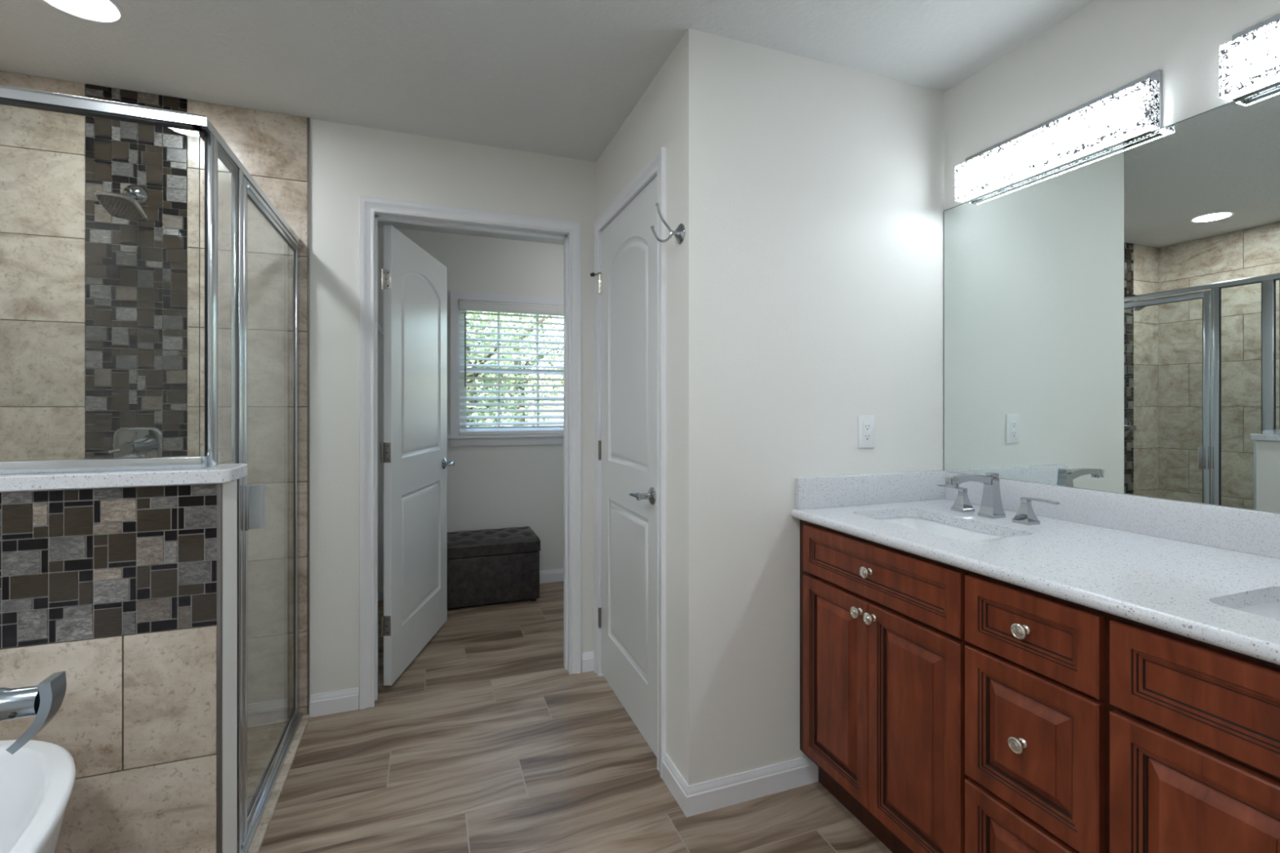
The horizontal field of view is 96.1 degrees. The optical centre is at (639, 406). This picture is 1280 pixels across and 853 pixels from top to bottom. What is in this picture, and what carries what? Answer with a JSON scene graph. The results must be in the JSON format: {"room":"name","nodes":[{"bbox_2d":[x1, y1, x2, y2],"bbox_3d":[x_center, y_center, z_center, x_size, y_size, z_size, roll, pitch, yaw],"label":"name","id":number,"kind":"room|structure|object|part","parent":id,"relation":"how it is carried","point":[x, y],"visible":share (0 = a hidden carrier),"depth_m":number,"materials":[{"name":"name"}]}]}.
{"room":"bathroom","nodes":[
{"label":"bathroom","id":0,"kind":"room"},
{"bbox_2d":[0,463,247,852],"bbox_3d":[-1.482,0.705,1.207,1.088,1.120,0.161,0,0,-20],"label":"wall","id":1,"kind":"structure","parent":0,"point":[123,584],"depth_m":1.28,"materials":[{"name":"beige tile"}]},
{"bbox_2d":[0,71,595,726],"bbox_3d":[-0.780,0.045,2.617,3.516,2.440,0.130,0,0,-20],"label":"wall","id":2,"kind":"structure","parent":0,"point":[100,310],"depth_m":2.27,"materials":[{"name":"stone"}]},
{"bbox_2d":[94,184,148,222],"bbox_3d":[-1.823,-0.740,2.048,0.141,0.171,0.217,0,0,-20],"label":"showerhead","id":3,"kind":"object","parent":2,"relation":"attached to","point":[126,206],"visible":1,"depth_m":2.00,"materials":[{"name":"silver metal"}]},
{"bbox_3d":[-1.841,-0.759,2.073,0.029,0.077,0.139,0,0,-33],"label":"arm","id":4,"kind":"part","parent":3,"relation":"part of","materials":[{"name":"silver metal"}]},
{"bbox_2d":[108,426,163,457],"bbox_3d":[-1.855,0.152,2.103,0.150,0.150,0.092,0,0,-20],"label":"shower valve","id":5,"kind":"object","parent":2,"relation":"attached to","point":[127,442],"visible":0.82,"depth_m":2.13,"materials":[{"name":"silver metal"}]},
{"bbox_3d":[-1.854,0.152,2.100,0.054,0.054,0.086,0,0,-20],"label":"valve handle","id":6,"kind":"part","parent":5,"relation":"part of","materials":[{"name":"silver metal"}]},
{"bbox_2d":[309,687,359,717],"bbox_3d":[-1.261,1.221,2.373,0.181,0.086,0.014,0,0,-20],"label":"baseboard","id":7,"kind":"structure","parent":2,"relation":"attached to","point":[348,700],"depth_m":2.37,"materials":[{"name":"white paint"}]},
{"bbox_2d":[380,225,454,685],"bbox_3d":[-1.140,0.220,2.967,0.166,2.066,0.795,0,0,-1],"label":"door","id":8,"kind":"structure","parent":2,"relation":"in","point":[414,283],"depth_m":2.84,"materials":[{"name":"white paint"}]},
{"bbox_3d":[-1.098,0.328,3.304,0.062,0.064,0.064,0,0,-1],"label":"handle","id":9,"kind":"part","parent":8,"relation":"part of","materials":[{"name":"silver metal"}]},
{"bbox_3d":[-1.071,0.328,3.265,0.015,0.023,0.102,0,0,-1],"label":"lever","id":10,"kind":"part","parent":8,"relation":"part of","materials":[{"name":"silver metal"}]},
{"bbox_2d":[359,195,581,709],"bbox_3d":[-0.750,0.190,2.633,0.967,2.150,0.153,0,0,-20],"label":"door frame","id":11,"kind":"structure","parent":2,"relation":"attached to","point":[371,210],"depth_m":2.49,"materials":[{"name":"white paint"}]},
{"bbox_2d":[581,651,594,672],"bbox_3d":[-0.243,1.221,2.749,0.074,0.086,0.014,0,0,-20],"label":"baseboard","id":12,"kind":"structure","parent":2,"relation":"attached to","point":[588,658],"depth_m":2.74,"materials":[{"name":"white paint"}]},
{"bbox_2d":[377,226,564,586],"bbox_3d":[-1.103,0.045,4.041,2.170,2.440,0.120,0,0,-20],"label":"wall","id":13,"kind":"structure","parent":0,"point":[489,486],"depth_m":4.01,"materials":[{"name":"white paint"}]},
{"bbox_2d":[377,568,564,600],"bbox_3d":[-1.079,1.221,3.978,1.970,0.086,0.014,0,0,-20],"label":"baseboard","id":14,"kind":"structure","parent":13,"relation":"attached to","point":[557,575],"depth_m":4.13,"materials":[{"name":"white paint"}]},
{"bbox_2d":[447,290,564,447],"bbox_3d":[-0.861,-0.254,4.109,0.980,1.057,0.150,0,0,-20],"label":"window","id":15,"kind":"structure","parent":13,"relation":"in","point":[455,440],"depth_m":4.00,"materials":[{"name":"white plastic"}]},
{"bbox_3d":[-0.875,-0.265,4.146,0.840,0.930,0.070,0,0,-20],"label":"frame","id":16,"kind":"part","parent":15,"relation":"part of","materials":[{"name":"white plastic"}]},
{"bbox_3d":[-0.849,0.237,4.076,0.980,0.075,0.080,0,0,-20],"label":"sill","id":17,"kind":"part","parent":15,"relation":"part of","materials":[{"name":"white paint"}]},
{"bbox_2d":[459,299,564,435],"bbox_3d":[-0.849,-0.265,4.075,0.828,0.923,0.068,0,0,-20],"label":"window blind","id":18,"kind":"object","parent":15,"relation":"attached to","point":[464,304],"visible":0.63,"depth_m":4.05,"materials":[{"name":"white plastic"}]},
{"bbox_3d":[-0.851,0.187,4.082,0.820,0.019,0.048,0,0,-20],"label":"rail","id":19,"kind":"part","parent":18,"relation":"part of","materials":[{"name":"white plastic"}]},
{"bbox_3d":[-0.881,-0.469,4.163,0.784,0.467,0.026,0,0,-20],"label":"sash","id":20,"kind":"part","parent":15,"relation":"part of","materials":[{"name":"white plastic"}]},
{"bbox_3d":[-0.871,-0.049,4.135,0.784,0.442,0.026,0,0,-20],"label":"sash","id":21,"kind":"part","parent":15,"relation":"part of","materials":[{"name":"white plastic"}]},
{"bbox_2d":[0,0,1095,244],"bbox_3d":[-0.254,-1.225,1.192,3.516,0.100,6.053,0,0,-20],"label":"ceiling","id":22,"kind":"structure","parent":0,"point":[553,77],"depth_m":1.88,"materials":[{"name":"white paint"}]},
{"bbox_2d":[43,0,123,22],"bbox_3d":[-1.625,-1.173,1.658,0.200,0.006,0.200,0,0,-20],"label":"recessed light","id":23,"kind":"object","parent":22,"relation":"in","point":[97,11],"visible":1,"depth_m":1.70,"materials":[{"name":"white plastic"}]},
{"bbox_2d":[247,581,893,852],"bbox_3d":[-0.254,1.288,1.192,3.316,0.054,5.853,0,0,-20],"label":"floor","id":24,"kind":"structure","parent":0,"point":[486,742],"depth_m":1.98,"materials":[{"name":"brown wood"}]},
{"bbox_2d":[0,671,66,754],"bbox_3d":[-0.778,0.702,0.554,0.340,1.125,0.089,0,0,-20],"label":"tub filler","id":25,"kind":"object","parent":24,"relation":"on","point":[43,700],"visible":1,"depth_m":0.60,"materials":[{"name":"silver metal"}]},
{"bbox_3d":[-0.688,0.310,0.587,0.125,0.034,0.034,0,0,-20],"label":"lever handle","id":26,"kind":"part","parent":25,"relation":"part of","materials":[{"name":"silver metal"}]},
{"bbox_2d":[0,739,75,852],"bbox_3d":[-1.135,0.965,0.359,0.800,0.600,1.600,0,0,-20],"label":"bathtub","id":27,"kind":"object","parent":24,"relation":"on","point":[37,781],"visible":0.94,"depth_m":1.06,"materials":[{"name":"white ceramic"}]},
{"bbox_2d":[247,714,310,852],"bbox_3d":[-1.234,1.269,1.871,0.120,0.032,0.957,0,0,-20],"label":"curb","id":28,"kind":"object","parent":24,"relation":"on","point":[259,768],"visible":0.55,"depth_m":1.97,"materials":[{"name":"stone"}]},
{"bbox_2d":[0,84,302,852],"bbox_3d":[-1.630,0.283,1.675,1.013,1.940,1.048,0,0,-20],"label":"shower enclosure","id":29,"kind":"object","parent":28,"relation":"on","point":[251,500],"visible":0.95,"depth_m":1.58,"materials":[{"name":"clear glass"}]},
{"bbox_3d":[-1.651,-0.672,1.669,0.968,0.030,1.043,0,0,-20],"label":"header rail","id":30,"kind":"part","parent":29,"relation":"part of","materials":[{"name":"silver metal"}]},
{"bbox_3d":[-1.486,-0.270,1.196,0.947,0.777,0.006,0,0,-20],"label":"glass","id":31,"kind":"part","parent":29,"relation":"part of","materials":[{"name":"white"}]},
{"bbox_3d":[-1.042,-0.256,1.401,0.012,0.802,0.043,0,0,-20],"label":"corner post","id":32,"kind":"part","parent":29,"relation":"part of","materials":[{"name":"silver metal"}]},
{"bbox_3d":[-1.121,0.298,1.601,0.020,1.910,0.036,0,0,-20],"label":"strike post","id":33,"kind":"part","parent":29,"relation":"part of","materials":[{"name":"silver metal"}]},
{"bbox_3d":[-1.104,0.289,1.650,0.044,0.128,0.028,0,0,-20],"label":"pull handle","id":34,"kind":"part","parent":29,"relation":"part of","materials":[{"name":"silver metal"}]},
{"bbox_3d":[-1.248,0.289,1.961,0.020,1.879,0.720,0,0,-20],"label":"door","id":35,"kind":"part","parent":29,"relation":"part of","materials":[{"name":"clear glass"}]},
{"bbox_2d":[447,526,540,608],"bbox_3d":[-1.065,1.049,3.767,0.761,0.431,0.365,0,0,-20],"label":"storage ottoman","id":36,"kind":"object","parent":24,"relation":"on","point":[502,565],"visible":0.74,"depth_m":3.64,"materials":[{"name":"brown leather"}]},
{"bbox_3d":[-1.065,0.885,3.767,0.761,0.103,0.365,0,0,-20],"label":"lid","id":37,"kind":"part","parent":36,"relation":"part of","materials":[{"name":"brown leather"}]},
{"bbox_2d":[800,520,968,852],"bbox_3d":[0.924,0.819,1.728,0.687,0.892,0.643,0,0,-20],"label":"sink cabinet","id":38,"kind":"object","parent":24,"relation":"on","point":[882,642],"visible":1,"depth_m":1.56,"materials":[{"name":"brown wood"}]},
{"bbox_3d":[0.592,0.839,1.746,0.020,0.578,0.295,0,0,-20],"label":"door","id":39,"kind":"part","parent":38,"relation":"part of","materials":[{"name":"brown wood"}]},
{"bbox_3d":[0.612,0.580,1.623,0.030,0.032,0.032,0,0,-20],"label":"knob","id":40,"kind":"part","parent":38,"relation":"part of","materials":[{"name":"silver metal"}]},
{"bbox_3d":[0.631,0.462,1.602,0.030,0.032,0.032,0,0,-20],"label":"knob","id":41,"kind":"part","parent":38,"relation":"part of","materials":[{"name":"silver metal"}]},
{"bbox_3d":[0.630,0.580,1.574,0.030,0.032,0.032,0,0,-20],"label":"knob","id":42,"kind":"part","parent":38,"relation":"part of","materials":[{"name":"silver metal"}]},
{"bbox_3d":[0.643,0.461,1.607,0.020,0.152,0.592,0,0,-20],"label":"drawer","id":43,"kind":"part","parent":38,"relation":"part of","materials":[{"name":"brown wood"}]},
{"bbox_3d":[0.695,0.839,1.467,0.020,0.578,0.295,0,0,-20],"label":"door","id":44,"kind":"part","parent":38,"relation":"part of","materials":[{"name":"brown wood"}]},
{"bbox_2d":[964,570,1110,852],"bbox_3d":[1.087,0.819,1.290,0.686,0.892,0.292,0,0,-20],"label":"drawer cabinet","id":45,"kind":"object","parent":24,"relation":"on","point":[1037,706],"visible":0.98,"depth_m":1.17,"materials":[{"name":"brown wood"}]},
{"bbox_3d":[0.777,0.694,1.181,0.030,0.032,0.032,0,0,-20],"label":"knob","id":46,"kind":"part","parent":45,"relation":"part of","materials":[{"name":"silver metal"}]},
{"bbox_3d":[0.786,0.462,1.184,0.030,0.032,0.032,0,0,-20],"label":"knob","id":47,"kind":"part","parent":45,"relation":"part of","materials":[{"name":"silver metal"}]},
{"bbox_3d":[0.798,0.990,1.187,0.020,0.274,0.280,0,0,-20],"label":"drawer","id":48,"kind":"part","parent":45,"relation":"part of","materials":[{"name":"brown wood"}]},
{"bbox_3d":[0.798,0.461,1.187,0.020,0.152,0.280,0,0,-20],"label":"drawer","id":49,"kind":"part","parent":45,"relation":"part of","materials":[{"name":"brown wood"}]},
{"bbox_2d":[1109,613,1279,852],"bbox_3d":[1.242,0.819,0.867,0.687,0.892,0.609,0,0,-20],"label":"sink cabinet","id":50,"kind":"object","parent":24,"relation":"on","point":[1194,725],"visible":0.95,"depth_m":0.93,"materials":[{"name":"brown wood"}]},
{"bbox_2d":[791,470,1279,665],"bbox_3d":[1.089,0.305,1.302,0.678,0.133,1.556,0,0,-20],"label":"countertop","id":51,"kind":"structure","parent":50,"relation":"on","point":[1184,568],"depth_m":1.39,"materials":[{"name":"white stone"}]},
{"bbox_2d":[875,516,1005,541],"bbox_3d":[0.871,0.445,1.702,0.295,0.148,0.471,0,0,-20],"label":"undermount sink","id":52,"kind":"object","parent":51,"relation":"in","point":[925,525],"visible":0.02,"depth_m":1.83,"materials":[{"name":"white ceramic"}]},
{"bbox_2d":[937,472,1059,525],"bbox_3d":[1.021,0.274,1.756,0.204,0.136,0.396,0,0,-20],"label":"faucet","id":53,"kind":"object","parent":51,"relation":"on","point":[991,506],"visible":1,"depth_m":1.76,"materials":[{"name":"silver metal"}]},
{"bbox_3d":[1.043,0.270,1.920,0.013,0.010,0.104,0,0,-20],"label":"lever","id":54,"kind":"part","parent":53,"relation":"part of","materials":[{"name":"silver metal"}]},
{"bbox_3d":[1.057,0.307,1.882,0.049,0.071,0.049,0,0,-20],"label":"handle","id":55,"kind":"part","parent":53,"relation":"part of","materials":[{"name":"silver metal"}]},
{"bbox_3d":[1.020,0.274,1.756,0.202,0.136,0.053,0,0,-20],"label":"spout","id":56,"kind":"part","parent":53,"relation":"part of","materials":[{"name":"silver metal"}]},
{"bbox_3d":[1.130,0.307,1.683,0.049,0.071,0.049,0,0,-20],"label":"handle","id":57,"kind":"part","parent":53,"relation":"part of","materials":[{"name":"silver metal"}]},
{"bbox_3d":[1.144,0.270,1.646,0.013,0.010,0.104,0,0,-20],"label":"lever","id":58,"kind":"part","parent":53,"relation":"part of","materials":[{"name":"silver metal"}]},
{"bbox_2d":[1235,601,1279,620],"bbox_3d":[1.184,0.445,0.854,0.295,0.148,0.471,0,0,-20],"label":"undermount sink","id":59,"kind":"object","parent":51,"relation":"in","point":[1271,610],"visible":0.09,"depth_m":1.09,"materials":[{"name":"white ceramic"}]},
{"bbox_3d":[0.956,0.461,0.761,0.020,0.152,0.592,0,0,-20],"label":"drawer","id":60,"kind":"part","parent":50,"relation":"part of","materials":[{"name":"brown wood"}]},
{"bbox_3d":[0.904,0.839,0.901,0.020,0.578,0.295,0,0,-20],"label":"door","id":61,"kind":"part","parent":50,"relation":"part of","materials":[{"name":"brown wood"}]},
{"bbox_2d":[595,50,673,762],"bbox_3d":[0.006,0.045,2.354,0.120,2.440,0.926,0,0,-20],"label":"wall","id":62,"kind":"structure","parent":0,"point":[648,128],"depth_m":1.95,"materials":[{"name":"white paint"}]},
{"bbox_2d":[590,176,657,757],"bbox_3d":[-0.079,0.214,2.372,0.100,2.065,0.768,0,0,-20],"label":"door","id":63,"kind":"structure","parent":62,"relation":"in","point":[628,276],"depth_m":2.31,"materials":[{"name":"white paint"}]},
{"bbox_3d":[-0.021,0.323,2.092,0.015,0.023,0.102,0,0,-20],"label":"lever","id":64,"kind":"part","parent":63,"relation":"part of","materials":[{"name":"silver metal"}]},
{"bbox_3d":[0.018,0.323,2.064,0.062,0.064,0.064,0,0,-20],"label":"handle","id":65,"kind":"part","parent":63,"relation":"part of","materials":[{"name":"silver metal"}]},
{"bbox_2d":[594,147,666,778],"bbox_3d":[-0.010,0.192,2.374,0.136,2.146,0.847,0,0,-20],"label":"door frame","id":66,"kind":"structure","parent":62,"relation":"attached to","point":[655,166],"depth_m":2.00,"materials":[{"name":"white paint"}]},
{"bbox_2d":[650,203,684,244],"bbox_3d":[0.082,-0.578,1.821,0.106,0.121,0.064,0,0,-20],"label":"robe hook","id":67,"kind":"object","parent":62,"relation":"attached to","point":[679,233],"visible":1,"depth_m":1.82,"materials":[{"name":"silver metal"}]},
{"bbox_2d":[662,752,688,816],"bbox_3d":[0.116,1.221,1.863,0.014,0.086,0.195,0,0,-20],"label":"baseboard","id":68,"kind":"structure","parent":62,"relation":"attached to","point":[672,777],"depth_m":1.86,"materials":[{"name":"white paint"}]},
{"bbox_2d":[673,28,944,785],"bbox_3d":[0.681,0.045,2.046,1.172,2.440,0.120,0,0,-20],"label":"wall","id":69,"kind":"structure","parent":0,"point":[809,193],"depth_m":1.90,"materials":[{"name":"white paint"}]},
{"bbox_2d":[686,755,818,817],"bbox_3d":[0.370,1.221,1.860,0.488,0.086,0.014,0,0,-20],"label":"baseboard","id":70,"kind":"structure","parent":69,"relation":"attached to","point":[726,791],"depth_m":1.85,"materials":[{"name":"white paint"}]},
{"bbox_2d":[857,415,874,448],"bbox_3d":[0.796,0.089,2.019,0.071,0.115,0.009,0,0,-20],"label":"power outlet","id":71,"kind":"object","parent":69,"relation":"attached to","point":[865,423],"visible":1,"depth_m":2.02,"materials":[{"name":"white plastic"}]},
{"bbox_2d":[862,422,871,440],"bbox_3d":[0.797,0.089,2.017,0.034,0.066,0.004,0,0,-20],"label":"receptacle","id":72,"kind":"object","parent":71,"relation":"attached to","point":[866,425],"depth_m":2.02,"materials":[{"name":"white plastic"}]},
{"bbox_2d":[944,0,1279,513],"bbox_3d":[1.791,0.045,0.556,0.120,2.440,3.443,0,0,-20],"label":"wall","id":73,"kind":"structure","parent":0,"point":[1106,46],"depth_m":1.66,"materials":[{"name":"white paint"}]},
{"bbox_2d":[955,69,1162,203],"bbox_3d":[1.246,-0.803,1.773,0.061,0.162,0.584,0,0,-20],"label":"vanity light","id":74,"kind":"object","parent":73,"relation":"attached to","point":[1132,111],"visible":1,"depth_m":1.68,"materials":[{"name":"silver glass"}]},
{"bbox_3d":[1.268,-0.808,1.781,0.014,0.152,0.580,0,0,-20],"label":"plate","id":75,"kind":"part","parent":74,"relation":"part of","materials":[{"name":"white glass"}]},
{"bbox_2d":[943,85,1279,513],"bbox_3d":[1.405,-0.244,1.419,0.006,0.971,1.553,0,0,-20],"label":"vanity mirror","id":76,"kind":"object","parent":73,"relation":"attached to","point":[1112,317],"visible":0.94,"depth_m":1.57,"materials":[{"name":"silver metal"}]},
{"bbox_2d":[945,471,1279,559],"bbox_3d":[1.402,0.292,1.407,0.019,0.100,1.536,0,0,-20],"label":"backsplash","id":77,"kind":"structure","parent":73,"relation":"attached to","point":[1256,532],"depth_m":1.52,"materials":[{"name":"stone"}]},
{"bbox_2d":[1219,13,1279,102],"bbox_3d":[1.496,-0.803,1.093,0.061,0.162,0.584,0,0,-20],"label":"vanity light","id":78,"kind":"object","parent":73,"relation":"attached to","point":[1250,63],"visible":1,"depth_m":1.31,"materials":[{"name":"white glass"}]},
{"bbox_3d":[1.518,-0.808,1.101,0.014,0.152,0.580,0,0,-20],"label":"plate","id":79,"kind":"part","parent":78,"relation":"part of","materials":[{"name":"white glass"}]},
{"bbox_3d":[-1.824,0.045,3.006,0.100,2.440,1.323,0,0,-20],"label":"wall","id":80,"kind":"structure","parent":0,"visible":0},
{"bbox_2d":[377,322,383,336],"bbox_3d":[-1.623,-0.477,3.115,0.345,0.034,1.248,0,0,-20],"label":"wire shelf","id":81,"kind":"object","parent":80,"relation":"attached to","point":[380,328],"visible":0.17,"depth_m":3.55,"materials":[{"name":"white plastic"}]},
{"label":"outside","id":82,"kind":"structure","parent":0,"visible":0},
{"bbox_3d":[-6.772,1.640,21.235,34.000,0.050,35.467,0,0,-20],"label":"ground","id":83,"kind":"structure","parent":82,"visible":0},
{"bbox_2d":[466,311,543,426],"bbox_3d":[-2.533,-0.401,8.649,2.177,4.046,2.321,0,0,-20],"label":"leafy tree","id":84,"kind":"object","parent":83,"relation":"on","point":[475,316],"visible":0.22,"depth_m":8.44,"materials":[{"name":"green plant"}]},
{"bbox_2d":[467,311,563,426],"bbox_3d":[-2.563,-0.805,12.057,2.417,4.853,2.409,0,0,-20],"label":"leafy tree","id":85,"kind":"object","parent":83,"relation":"on","point":[527,363],"visible":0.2,"depth_m":12.05,"materials":[{"name":"green plant"}]},
{"bbox_2d":[545,319,563,414],"bbox_3d":[-0.461,-0.267,10.067,2.292,3.779,2.366,0,0,-20],"label":"leafy tree","id":86,"kind":"object","parent":83,"relation":"on","point":[552,382],"visible":0.02,"depth_m":9.76,"materials":[{"name":"green plant"}]}
]}

